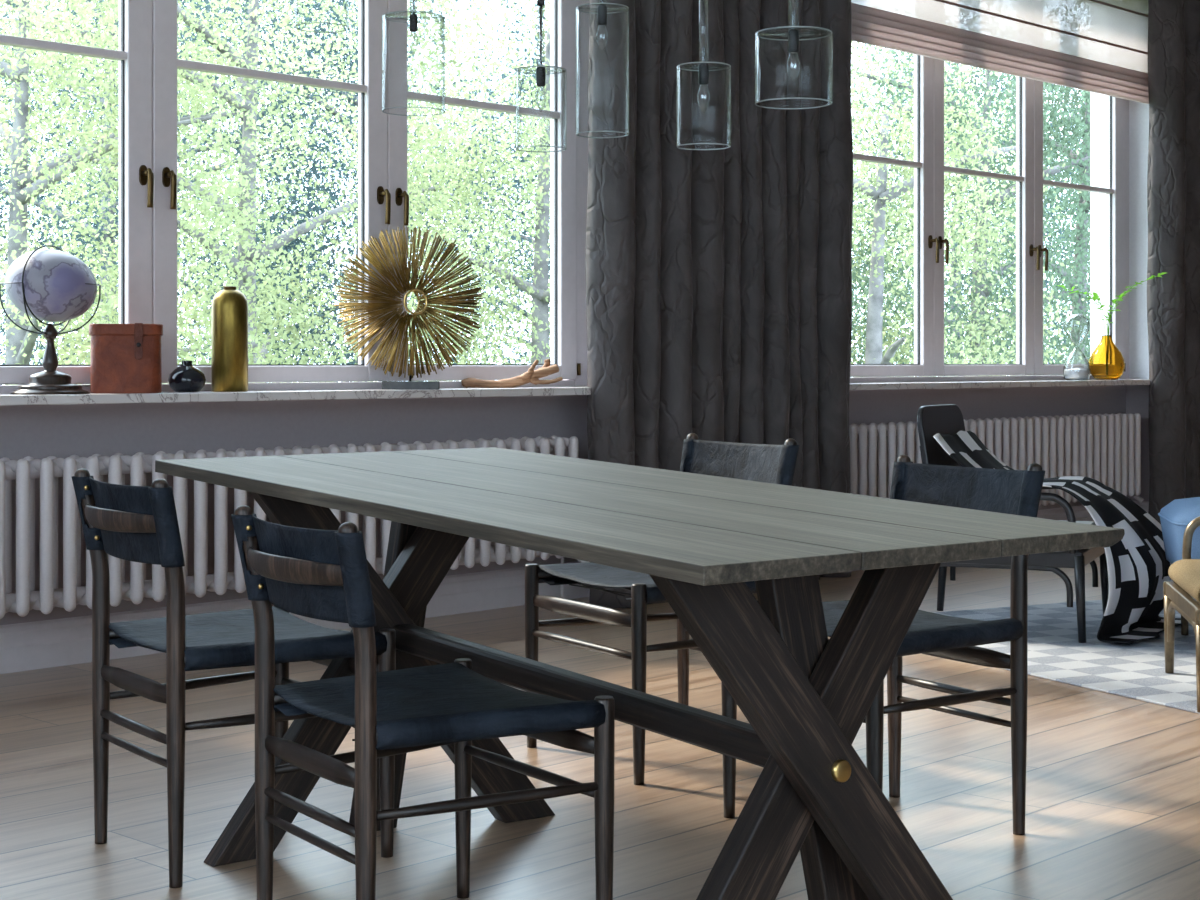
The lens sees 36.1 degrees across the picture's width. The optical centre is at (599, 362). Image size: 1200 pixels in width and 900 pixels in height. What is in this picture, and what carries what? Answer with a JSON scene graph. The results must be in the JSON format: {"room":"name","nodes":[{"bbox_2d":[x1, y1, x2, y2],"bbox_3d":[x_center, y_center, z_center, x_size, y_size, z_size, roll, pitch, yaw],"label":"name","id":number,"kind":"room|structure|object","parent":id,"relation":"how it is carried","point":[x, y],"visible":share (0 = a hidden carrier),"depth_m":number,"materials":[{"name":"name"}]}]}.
{"room":"dining room","nodes":[
{"label":"dining room","id":0,"kind":"room"},
{"bbox_2d":[0,385,1149,624],"bbox_3d":[-0.425,-0.634,7.329,0.450,3.620,15.600,0,0,44],"label":"wall","id":1,"kind":"structure","parent":0,"point":[63,431],"depth_m":6.70,"materials":[{"name":"grey paint"}]},
{"bbox_2d":[0,0,590,405],"bbox_3d":[-1.088,-1.058,6.463,0.340,2.371,3.272,0,0,44],"label":"window","id":2,"kind":"structure","parent":1,"relation":"in","point":[146,56],"depth_m":6.75,"materials":[{"name":"white wood"}]},
{"bbox_2d":[0,245,100,394],"bbox_3d":[-1.716,-0.135,5.745,0.305,0.465,0.278,0,0,-17],"label":"globe","id":3,"kind":"object","parent":2,"relation":"on","point":[50,285],"visible":1,"depth_m":5.66,"materials":[{"name":"white plastic"}]},
{"bbox_2d":[89,323,162,392],"bbox_3d":[-1.529,-0.015,5.938,0.232,0.224,0.162,0,0,-14],"label":"box","id":4,"kind":"object","parent":2,"relation":"on","point":[124,358],"visible":1,"depth_m":5.87,"materials":[{"name":"leather"}]},
{"bbox_2d":[168,361,205,391],"bbox_3d":[-1.371,0.045,6.109,0.124,0.105,0.124,0,0,-13],"label":"bud vase","id":5,"kind":"object","parent":2,"relation":"on","point":[185,378],"visible":0.97,"depth_m":6.07,"materials":[{"name":"black ceramic"}]},
{"bbox_2d":[211,286,247,391],"bbox_3d":[-1.254,-0.081,6.232,0.122,0.356,0.122,0,0,-11],"label":"bottle","id":6,"kind":"object","parent":2,"relation":"on","point":[229,308],"visible":1,"depth_m":6.18,"materials":[{"name":"gold metal"}]},
{"bbox_2d":[334,225,484,388],"bbox_3d":[-0.699,-0.203,6.788,0.563,0.601,0.148,0,0,-23],"label":"sculpture","id":7,"kind":"object","parent":2,"relation":"on","point":[380,303],"visible":1,"depth_m":6.76,"materials":[{"name":"metal"}]},
{"bbox_2d":[461,359,562,387],"bbox_3d":[-0.342,0.043,7.160,0.394,0.120,0.090,0,0,-3],"label":"sculpture","id":8,"kind":"object","parent":2,"relation":"on","point":[532,376],"visible":0.98,"depth_m":7.14,"materials":[{"name":"beige wood"}]},
{"bbox_2d":[0,501,1148,673],"bbox_3d":[-0.335,0.901,7.242,0.240,0.150,15.200,0,0,44],"label":"baseboard","id":9,"kind":"structure","parent":1,"relation":"attached to","point":[35,645],"depth_m":6.33,"materials":[{"name":"paint"}]},
{"bbox_2d":[550,0,1148,378],"bbox_3d":[0.426,-1.063,8.222,0.453,2.361,7.910,0,0,44],"label":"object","id":10,"kind":"structure","parent":1,"relation":"attached to","point":[1138,111],"depth_m":11.04,"materials":[{"name":"white paint"}]},
{"bbox_2d":[850,54,1149,389],"bbox_3d":[2.122,-1.058,9.817,0.340,2.371,3.258,0,0,44],"label":"window","id":11,"kind":"structure","parent":1,"relation":"in","point":[928,163],"depth_m":10.11,"materials":[{"name":"white wood"}]},
{"bbox_2d":[851,0,1148,103],"bbox_3d":[2.170,-1.978,9.693,0.046,0.930,3.245,0,0,44],"label":"blind","id":12,"kind":"object","parent":11,"relation":"attached to","point":[1096,46],"visible":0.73,"depth_m":9.82,"materials":[{"name":"fabric"}]},
{"bbox_2d":[1063,314,1090,379],"bbox_3d":[2.674,-0.089,10.321,0.152,0.373,0.152,0,0,15],"label":"hourglass","id":13,"kind":"object","parent":11,"relation":"on","point":[1069,374],"visible":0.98,"depth_m":10.28,"materials":[{"name":"clear glass"}]},
{"bbox_2d":[1089,335,1124,379],"bbox_3d":[2.909,-0.031,10.567,0.200,0.256,0.200,0,0,15],"label":"vase","id":14,"kind":"object","parent":11,"relation":"on","point":[1106,361],"visible":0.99,"depth_m":10.50,"materials":[{"name":"yellow glass"}]},
{"bbox_2d":[1056,272,1165,334],"bbox_3d":[2.922,-0.221,10.527,0.644,0.578,0.176,0,0,25],"label":"leafy sprig","id":15,"kind":"object","parent":14,"relation":"in","point":[1095,297],"visible":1,"depth_m":10.54,"materials":[{"name":"green plant"}]},
{"bbox_2d":[0,557,1199,899],"bbox_3d":[2.872,1.076,4.172,9.220,0.200,15.600,0,0,44],"label":"floor","id":16,"kind":"structure","parent":0,"point":[1112,810],"depth_m":4.15,"materials":[{"name":"brown wood"}]},
{"bbox_2d":[72,469,395,887],"bbox_3d":[-0.756,0.595,3.692,0.519,0.762,0.515,0,0,-36],"label":"dining chair","id":17,"kind":"object","parent":16,"relation":"on","point":[139,524],"visible":0.91,"depth_m":3.58,"materials":[{"name":"brown wood"}]},
{"bbox_2d":[0,435,586,618],"bbox_3d":[-1.003,0.633,6.457,0.155,0.685,2.690,0,0,44],"label":"radiator","id":18,"kind":"object","parent":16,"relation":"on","point":[25,470],"visible":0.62,"depth_m":5.89,"materials":[{"name":"metal"}]},
{"bbox_2d":[231,505,614,899],"bbox_3d":[-0.315,0.608,3.043,0.502,0.737,0.499,0,0,-34],"label":"dining chair","id":19,"kind":"object","parent":16,"relation":"on","point":[311,573],"visible":1,"depth_m":2.96,"materials":[{"name":"brown wood"}]},
{"bbox_2d":[155,447,1124,899],"bbox_3d":[-0.056,0.586,3.292,0.826,0.781,1.790,0,0,-36],"label":"dining table","id":20,"kind":"object","parent":16,"relation":"on","point":[805,696],"visible":0.89,"depth_m":2.83,"materials":[{"name":"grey wood"}]},
{"bbox_2d":[525,433,799,784],"bbox_3d":[0.170,0.581,4.605,0.538,0.790,0.534,0,0,-33],"label":"dining chair","id":21,"kind":"object","parent":16,"relation":"on","point":[767,463],"visible":0.59,"depth_m":4.61,"materials":[{"name":"brown wood"}]},
{"bbox_2d":[721,455,1044,834],"bbox_3d":[0.611,0.592,3.883,0.524,0.768,0.520,0,0,-32],"label":"dining chair","id":22,"kind":"object","parent":16,"relation":"on","point":[1015,492],"visible":0.67,"depth_m":3.84,"materials":[{"name":"brown wood"}]},
{"bbox_2d":[849,413,1143,505],"bbox_3d":[2.135,0.633,9.736,0.172,0.685,2.932,0,0,43],"label":"radiator","id":23,"kind":"object","parent":16,"relation":"on","point":[1105,448],"visible":0.52,"depth_m":9.92,"materials":[{"name":"metal"}]},
{"bbox_2d":[934,596,1199,713],"bbox_3d":[2.663,0.972,5.815,2.420,0.009,3.600,0,0,-27],"label":"rug","id":24,"kind":"object","parent":16,"relation":"on","point":[1136,670],"visible":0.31,"depth_m":6.06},
{"bbox_2d":[917,404,1108,642],"bbox_3d":[1.482,0.560,6.769,0.687,0.810,0.664,0,0,23],"label":"lounge chair","id":25,"kind":"object","parent":24,"relation":"on","point":[932,420],"visible":0.4,"depth_m":6.62,"materials":[{"name":"black wood"}]},
{"bbox_2d":[933,431,1180,643],"bbox_3d":[1.688,0.603,6.684,0.812,0.704,0.698,0,0,23],"label":"throw blanket","id":26,"kind":"object","parent":25,"relation":"on","point":[1138,566],"visible":0.79,"depth_m":6.51,"materials":[{"name":"black fabric"}]},
{"bbox_2d":[1059,520,1095,524],"bbox_3d":[1.502,0.624,6.761,0.585,0.058,0.580,0,0,23],"label":"seat cushion","id":27,"kind":"object","parent":25,"relation":"on","point":[1083,522],"depth_m":6.86,"materials":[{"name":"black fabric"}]},
{"bbox_2d":[1158,497,1199,634],"bbox_3d":[2.260,0.712,6.308,0.631,0.505,0.531,0,0,10],"label":"pouf","id":28,"kind":"object","parent":24,"relation":"on","point":[1176,515],"visible":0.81,"depth_m":6.23,"materials":[{"name":"blue fabric"}]},
{"bbox_2d":[1160,497,1199,563],"bbox_3d":[2.260,0.585,6.308,0.620,0.250,0.520,0,0,10],"label":"cushion","id":29,"kind":"object","parent":28,"relation":"on","point":[1176,515],"depth_m":6.21,"materials":[{"name":"blue fabric"}]},
{"bbox_2d":[1163,516,1199,712],"bbox_3d":[2.062,0.598,5.351,0.731,0.737,0.696,0,0,10],"label":"armchair","id":30,"kind":"object","parent":24,"relation":"on","point":[1184,573],"visible":1,"depth_m":5.55,"materials":[{"name":"beige fabric"}]},
{"bbox_3d":[2.807,-2.544,4.234,9.400,0.200,15.600,0,0,44],"label":"ceiling","id":31,"kind":"structure","parent":0,"visible":0},
{"bbox_2d":[294,0,348,32],"bbox_3d":[-0.615,-1.592,4.068,0.120,1.704,0.120,0,0,0],"label":"pendant lamp","id":32,"kind":"object","parent":31,"relation":"hanging from","point":[295,25],"visible":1,"depth_m":4.06,"materials":[{"name":"clear glass"}]},
{"bbox_2d":[382,0,444,115],"bbox_3d":[-0.379,-1.477,3.741,0.128,1.934,0.128,0,0,0],"label":"pendant lamp","id":33,"kind":"object","parent":31,"relation":"hanging from","point":[413,19],"visible":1,"depth_m":3.73,"materials":[{"name":"clear glass"}]},
{"bbox_2d":[409,14,417,31],"bbox_3d":[-0.379,-0.691,3.741,0.017,0.034,0.017,0,0,0],"label":"socket","id":34,"kind":"object","parent":33,"relation":"attached to","point":[413,18],"depth_m":3.73,"materials":[{"name":"black metal"}]},
{"bbox_2d":[515,0,565,151],"bbox_3d":[-0.108,-1.417,3.364,0.093,2.054,0.093,0,0,0],"label":"pendant lamp","id":35,"kind":"object","parent":31,"relation":"hanging from","point":[541,72],"visible":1,"depth_m":3.36,"materials":[{"name":"clear glass"}]},
{"bbox_2d":[536,67,545,86],"bbox_3d":[-0.108,-0.523,3.364,0.017,0.034,0.017,0,0,0],"label":"socket","id":36,"kind":"object","parent":35,"relation":"attached to","point":[540,71],"depth_m":3.36,"materials":[{"name":"black metal"}]},
{"bbox_2d":[576,0,628,137],"bbox_3d":[0.004,-1.421,3.208,0.093,2.047,0.093,0,0,0],"label":"pendant lamp","id":37,"kind":"object","parent":31,"relation":"hanging from","point":[601,10],"visible":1,"depth_m":3.20,"materials":[{"name":"clear glass"}]},
{"bbox_2d":[597,5,606,25],"bbox_3d":[0.004,-0.606,3.208,0.017,0.034,0.017,0,0,0],"label":"socket","id":38,"kind":"object","parent":37,"relation":"attached to","point":[601,9],"depth_m":3.20,"materials":[{"name":"black metal"}]},
{"bbox_2d":[677,0,730,149],"bbox_3d":[0.168,-1.397,2.980,0.088,2.095,0.088,0,0,0],"label":"pendant lamp","id":39,"kind":"object","parent":31,"relation":"hanging from","point":[703,68],"visible":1,"depth_m":2.98,"materials":[{"name":"clear glass"}]},
{"bbox_2d":[698,63,708,84],"bbox_3d":[0.168,-0.468,2.980,0.017,0.034,0.017,0,0,0],"label":"socket","id":40,"kind":"object","parent":39,"relation":"attached to","point":[703,68],"depth_m":2.97,"materials":[{"name":"black metal"}]},
{"bbox_2d":[586,0,852,607],"bbox_3d":[0.587,-0.736,7.879,0.173,3.416,1.786,0,0,44],"label":"curtain","id":41,"kind":"object","parent":31,"relation":"hanging from","point":[719,282],"visible":0.7,"depth_m":7.70,"materials":[{"name":"fabric"}]},
{"bbox_2d":[755,0,831,108],"bbox_3d":[0.295,-1.419,2.804,0.118,2.050,0.118,0,0,0],"label":"pendant lamp","id":42,"kind":"object","parent":31,"relation":"hanging from","point":[793,36],"visible":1,"depth_m":2.80,"materials":[{"name":"clear glass"}]},
{"bbox_2d":[788,29,798,52],"bbox_3d":[0.295,-0.490,2.804,0.017,0.034,0.017,0,0,0],"label":"socket","id":43,"kind":"object","parent":42,"relation":"attached to","point":[793,35],"depth_m":2.80,"materials":[{"name":"black metal"}]},
{"bbox_2d":[1147,0,1199,523],"bbox_3d":[3.632,-0.736,11.045,0.189,3.416,1.220,0,0,44],"label":"curtain","id":44,"kind":"object","parent":31,"relation":"hanging from","point":[1173,172],"visible":0.95,"depth_m":10.67,"materials":[{"name":"fabric"}]},
{"label":"outside","id":45,"kind":"structure","parent":0,"visible":0},
{"bbox_3d":[-24.266,4.276,43.993,84.100,0.200,150.000,0,0,44],"label":"lawn","id":46,"kind":"structure","parent":45,"visible":0},
{"bbox_2d":[0,0,196,364],"bbox_3d":[-9.831,-1.976,26.929,8.096,12.315,7.695,0,0,-12],"label":"tree","id":47,"kind":"object","parent":46,"relation":"on","point":[69,95],"visible":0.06,"depth_m":27.01,"materials":[{"name":"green plant"}]},
{"bbox_2d":[0,0,352,384],"bbox_3d":[-4.707,-0.378,14.727,5.604,9.122,5.431,0,0,-4],"label":"tree","id":48,"kind":"object","parent":46,"relation":"on","point":[35,181],"visible":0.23,"depth_m":14.33,"materials":[{"name":"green plant"}]},
{"bbox_2d":[0,0,424,382],"bbox_3d":[-5.967,-1.707,22.033,7.790,11.776,6.792,0,0,5],"label":"tree","id":49,"kind":"object","parent":46,"relation":"on","point":[38,202],"visible":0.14,"depth_m":21.36,"materials":[{"name":"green plant"}]},
{"bbox_2d":[2,0,505,381],"bbox_3d":[-5.428,-1.727,27.838,7.770,11.816,7.507,0,0,-22],"label":"tree","id":50,"kind":"object","parent":46,"relation":"on","point":[347,177],"visible":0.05,"depth_m":27.22,"materials":[{"name":"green plant"}]},
{"bbox_2d":[0,0,549,384],"bbox_3d":[-3.077,-0.556,15.998,6.167,9.477,5.607,0,0,-11],"label":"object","id":51,"kind":"object","parent":46,"relation":"on","point":[254,19],"visible":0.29,"depth_m":15.52,"materials":[{"name":"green plant"}]},
{"bbox_2d":[177,0,549,382],"bbox_3d":[-2.881,-0.837,22.855,5.160,10.037,5.112,0,0,36],"label":"tree","id":52,"kind":"object","parent":46,"relation":"on","point":[319,8],"visible":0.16,"depth_m":22.27,"materials":[{"name":"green plant"}]},
{"bbox_2d":[342,0,549,363],"bbox_3d":[-0.533,-0.163,17.554,3.831,8.691,3.588,0,0,-25],"label":"tree","id":53,"kind":"object","parent":46,"relation":"on","point":[540,321],"visible":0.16,"depth_m":17.45,"materials":[{"name":"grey plant"}]},
{"bbox_2d":[407,0,549,363],"bbox_3d":[-0.649,-0.977,27.101,5.615,10.317,6.015,0,0,-26],"label":"tree","id":54,"kind":"object","parent":46,"relation":"on","point":[520,88],"visible":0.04,"depth_m":26.18,"materials":[{"name":"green plant"}]},
{"bbox_2d":[851,41,1086,376],"bbox_3d":[2.622,0.319,17.003,4.352,7.730,4.139,0,0,42],"label":"tree","id":55,"kind":"object","parent":46,"relation":"on","point":[880,193],"visible":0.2,"depth_m":16.48,"materials":[{"name":"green plant"}]},
{"bbox_2d":[851,43,1089,376],"bbox_3d":[3.886,-0.429,19.033,4.596,9.224,4.585,0,0,37],"label":"tree","id":56,"kind":"object","parent":46,"relation":"on","point":[1073,356],"visible":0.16,"depth_m":18.09,"materials":[{"name":"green plant"}]},
{"bbox_2d":[851,44,1089,376],"bbox_3d":[5.009,-0.828,26.111,7.237,10.020,7.265,0,0,-41],"label":"tree","id":57,"kind":"object","parent":46,"relation":"on","point":[910,59],"visible":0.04,"depth_m":25.35,"materials":[{"name":"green plant"}]},
{"bbox_2d":[884,63,1089,375],"bbox_3d":[5.066,-0.220,19.893,4.344,8.806,4.604,0,0,33],"label":"tree","id":58,"kind":"object","parent":46,"relation":"on","point":[1058,101],"visible":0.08,"depth_m":19.41,"materials":[{"name":"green plant"}]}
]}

